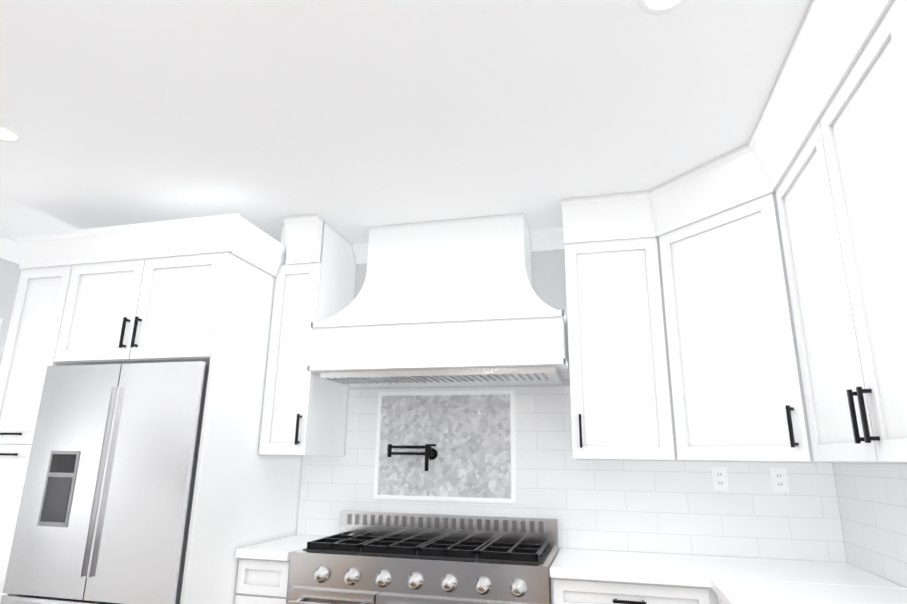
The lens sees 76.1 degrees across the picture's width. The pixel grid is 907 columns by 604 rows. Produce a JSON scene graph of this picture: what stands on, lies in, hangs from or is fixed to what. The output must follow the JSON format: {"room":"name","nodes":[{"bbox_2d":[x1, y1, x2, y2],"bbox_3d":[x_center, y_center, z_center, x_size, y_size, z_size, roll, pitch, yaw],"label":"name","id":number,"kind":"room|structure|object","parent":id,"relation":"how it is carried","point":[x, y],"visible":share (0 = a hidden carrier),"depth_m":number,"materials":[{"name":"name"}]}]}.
{"room":"kitchen","nodes":[
{"label":"kitchen","id":0,"kind":"room"},
{"bbox_2d":[0,258,21,366],"bbox_3d":[-3.903,-0.058,-0.091,0.100,2.660,8.900,-3,-16,14],"label":"wall","id":1,"kind":"structure","parent":0,"point":[10,273],"depth_m":3.74,"materials":[{"name":"grey paint"}]},
{"bbox_2d":[0,236,19,264],"bbox_3d":[-2.952,-0.425,3.391,0.081,0.109,1.911,-3,-16,14],"label":"crown molding","id":2,"kind":"structure","parent":1,"relation":"attached to","point":[8,248],"depth_m":3.73,"materials":[{"name":"white"}]},
{"bbox_2d":[0,0,810,243],"bbox_3d":[-1.532,-1.479,-0.335,4.960,0.020,8.900,-3,-16,14],"label":"ceiling","id":3,"kind":"structure","parent":0,"point":[352,121],"depth_m":2.23,"materials":[{"name":"white paint"}]},
{"bbox_2d":[0,125,23,142],"bbox_3d":[-1.922,-0.716,2.462,0.156,0.006,0.156,-3,-16,14],"label":"recessed light","id":4,"kind":"object","parent":3,"relation":"in","point":[8,135],"visible":1,"depth_m":2.48,"materials":[{"name":"white plastic"}]},
{"bbox_2d":[637,0,687,14],"bbox_3d":[0.614,-0.891,1.683,0.156,0.006,0.156,-3,-16,14],"label":"recessed light","id":5,"kind":"object","parent":3,"relation":"in","point":[657,7],"visible":1,"depth_m":1.72,"materials":[{"name":"white plastic"}]},
{"bbox_2d":[311,249,846,562],"bbox_3d":[-0.446,0.936,3.413,4.740,2.660,0.122,-3,-16,14],"label":"wall","id":6,"kind":"structure","parent":0,"point":[470,435],"depth_m":3.29,"materials":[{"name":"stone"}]},
{"bbox_2d":[52,217,275,384],"bbox_3d":[-1.491,0.067,3.395,0.935,0.700,0.918,-3,-16,14],"label":"upper cabinet","id":7,"kind":"object","parent":6,"relation":"attached to","point":[238,303],"depth_m":2.96,"materials":[{"name":"white wood"}]},
{"bbox_2d":[252,217,356,456],"bbox_3d":[-0.824,0.227,3.403,0.272,1.303,0.488,-3,-16,14],"label":"upper cabinet","id":8,"kind":"object","parent":6,"relation":"attached to","point":[302,413],"depth_m":3.21,"materials":[{"name":"white wood"}]},
{"bbox_2d":[387,444,437,470],"bbox_3d":[-0.222,0.862,3.218,0.302,0.141,0.181,-3,-16,14],"label":"pot filler","id":9,"kind":"object","parent":6,"relation":"attached to","point":[430,453],"visible":1,"depth_m":3.19,"materials":[{"name":"black metal"}]},
{"bbox_2d":[307,213,568,387],"bbox_3d":[-0.047,-0.011,3.233,1.334,0.911,0.540,-3,-16,14],"label":"range hood","id":10,"kind":"object","parent":6,"relation":"attached to","point":[452,303],"visible":0.98,"depth_m":3.05,"materials":[{"name":"white wood"}]},
{"bbox_2d":[297,386,846,561],"bbox_3d":[0.461,0.877,3.139,2.823,0.834,0.008,-3,-16,14],"label":"backsplash","id":11,"kind":"structure","parent":6,"relation":"attached to","point":[678,507],"depth_m":2.99,"materials":[{"name":"tile"}]},
{"bbox_2d":[711,467,728,490],"bbox_3d":[1.331,0.884,2.897,0.072,0.116,0.008,-3,-16,14],"label":"electrical outlet","id":12,"kind":"object","parent":11,"relation":"attached to","point":[719,479],"visible":1,"depth_m":2.90,"materials":[{"name":"white plastic"}]},
{"bbox_2d":[770,468,788,492],"bbox_3d":[1.593,0.870,2.831,0.072,0.116,0.008,-3,-16,14],"label":"electrical outlet","id":13,"kind":"object","parent":11,"relation":"attached to","point":[779,479],"visible":1,"depth_m":2.83,"materials":[{"name":"white plastic"}]},
{"bbox_2d":[561,188,696,460],"bbox_3d":[0.869,0.144,3.007,0.522,1.304,0.427,-3,-16,14],"label":"upper cabinet","id":14,"kind":"object","parent":6,"relation":"attached to","point":[621,409],"depth_m":2.86,"materials":[{"name":"white wood"}]},
{"bbox_2d":[832,463,906,587],"bbox_3d":[0.803,-0.313,-1.277,0.100,2.660,8.900,-3,-16,14],"label":"wall","id":15,"kind":"structure","parent":0,"point":[832,463],"depth_m":2.46,"materials":[{"name":"grey paint"}]},
{"bbox_2d":[657,188,792,451],"bbox_3d":[1.183,0.103,2.536,0.431,1.025,0.426,-3,-16,14],"label":"upper cabinet","id":16,"kind":"object","parent":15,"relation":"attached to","point":[747,302],"depth_m":2.55,"materials":[{"name":"white wood"}]},
{"bbox_2d":[749,0,906,462],"bbox_3d":[1.333,-0.179,1.787,0.364,1.304,1.152,-3,-16,14],"label":"upper cabinet","id":17,"kind":"object","parent":15,"relation":"attached to","point":[828,153],"depth_m":1.76,"materials":[{"name":"white wood"}]},
{"bbox_2d":[833,463,906,586],"bbox_3d":[1.301,-0.138,0.881,0.008,1.639,4.309,-3,-16,14],"label":"backsplash","id":18,"kind":"structure","parent":15,"relation":"attached to","point":[872,499],"depth_m":2.37,"materials":[{"name":"tile"}]},
{"bbox_3d":[-1.568,1.123,-1.037,4.960,0.050,8.900,-3,-16,14],"label":"floor","id":19,"kind":"structure","parent":0,"visible":0},
{"bbox_2d":[0,233,75,602],"bbox_3d":[-2.126,0.970,3.317,0.350,2.500,0.918,-3,-16,14],"label":"tall cabinet","id":20,"kind":"object","parent":19,"relation":"on","point":[45,262],"depth_m":3.05,"materials":[{"name":"white wood"}]},
{"bbox_2d":[0,361,209,603],"bbox_3d":[-1.520,1.275,3.025,0.911,1.775,0.945,-3,-16,14],"label":"fridge","id":21,"kind":"object","parent":19,"relation":"on","point":[104,513],"visible":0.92,"depth_m":2.67,"materials":[{"name":"silver metal"}]},
{"bbox_2d":[228,557,290,603],"bbox_3d":[-0.851,1.734,2.955,0.280,0.870,0.568,-3,-16,14],"label":"base cabinet","id":22,"kind":"object","parent":19,"relation":"on","point":[254,581],"depth_m":2.78,"materials":[{"name":"white wood"}]},
{"bbox_2d":[235,535,327,560],"bbox_3d":[-0.850,1.289,3.055,0.281,0.039,0.589,-3,-16,14],"label":"countertop","id":23,"kind":"structure","parent":22,"relation":"on","point":[281,549],"depth_m":2.85,"materials":[{"name":"white stone"}]},
{"bbox_2d":[287,510,558,603],"bbox_3d":[-0.129,1.594,2.752,1.220,1.055,0.638,-3,-16,14],"label":"range","id":24,"kind":"object","parent":19,"relation":"on","point":[370,557],"visible":1,"depth_m":2.68,"materials":[{"name":"silver metal"}]},
{"bbox_2d":[551,578,717,603],"bbox_3d":[0.804,1.644,2.538,0.674,0.870,0.568,-3,-16,14],"label":"base cabinet","id":25,"kind":"object","parent":19,"relation":"on","point":[563,591],"depth_m":2.39,"materials":[{"name":"white wood"}]},
{"bbox_2d":[550,548,705,586],"bbox_3d":[0.783,1.200,2.642,0.630,0.039,0.593,-3,-16,14],"label":"countertop","id":26,"kind":"structure","parent":25,"relation":"on","point":[583,564],"depth_m":2.47,"materials":[{"name":"white stone"}]},
{"bbox_2d":[717,595,723,603],"bbox_3d":[1.269,1.446,1.779,0.654,0.870,0.755,-3,-16,14],"label":"base cabinet","id":27,"kind":"object","parent":19,"relation":"on","point":[719,600],"depth_m":2.18,"materials":[{"name":"white wood"}]},
{"bbox_2d":[690,555,906,603],"bbox_3d":[0.949,0.686,0.728,0.680,0.039,4.349,-3,-16,14],"label":"countertop","id":28,"kind":"structure","parent":27,"relation":"on","point":[735,580],"depth_m":2.21,"materials":[{"name":"white stone"}]}
]}

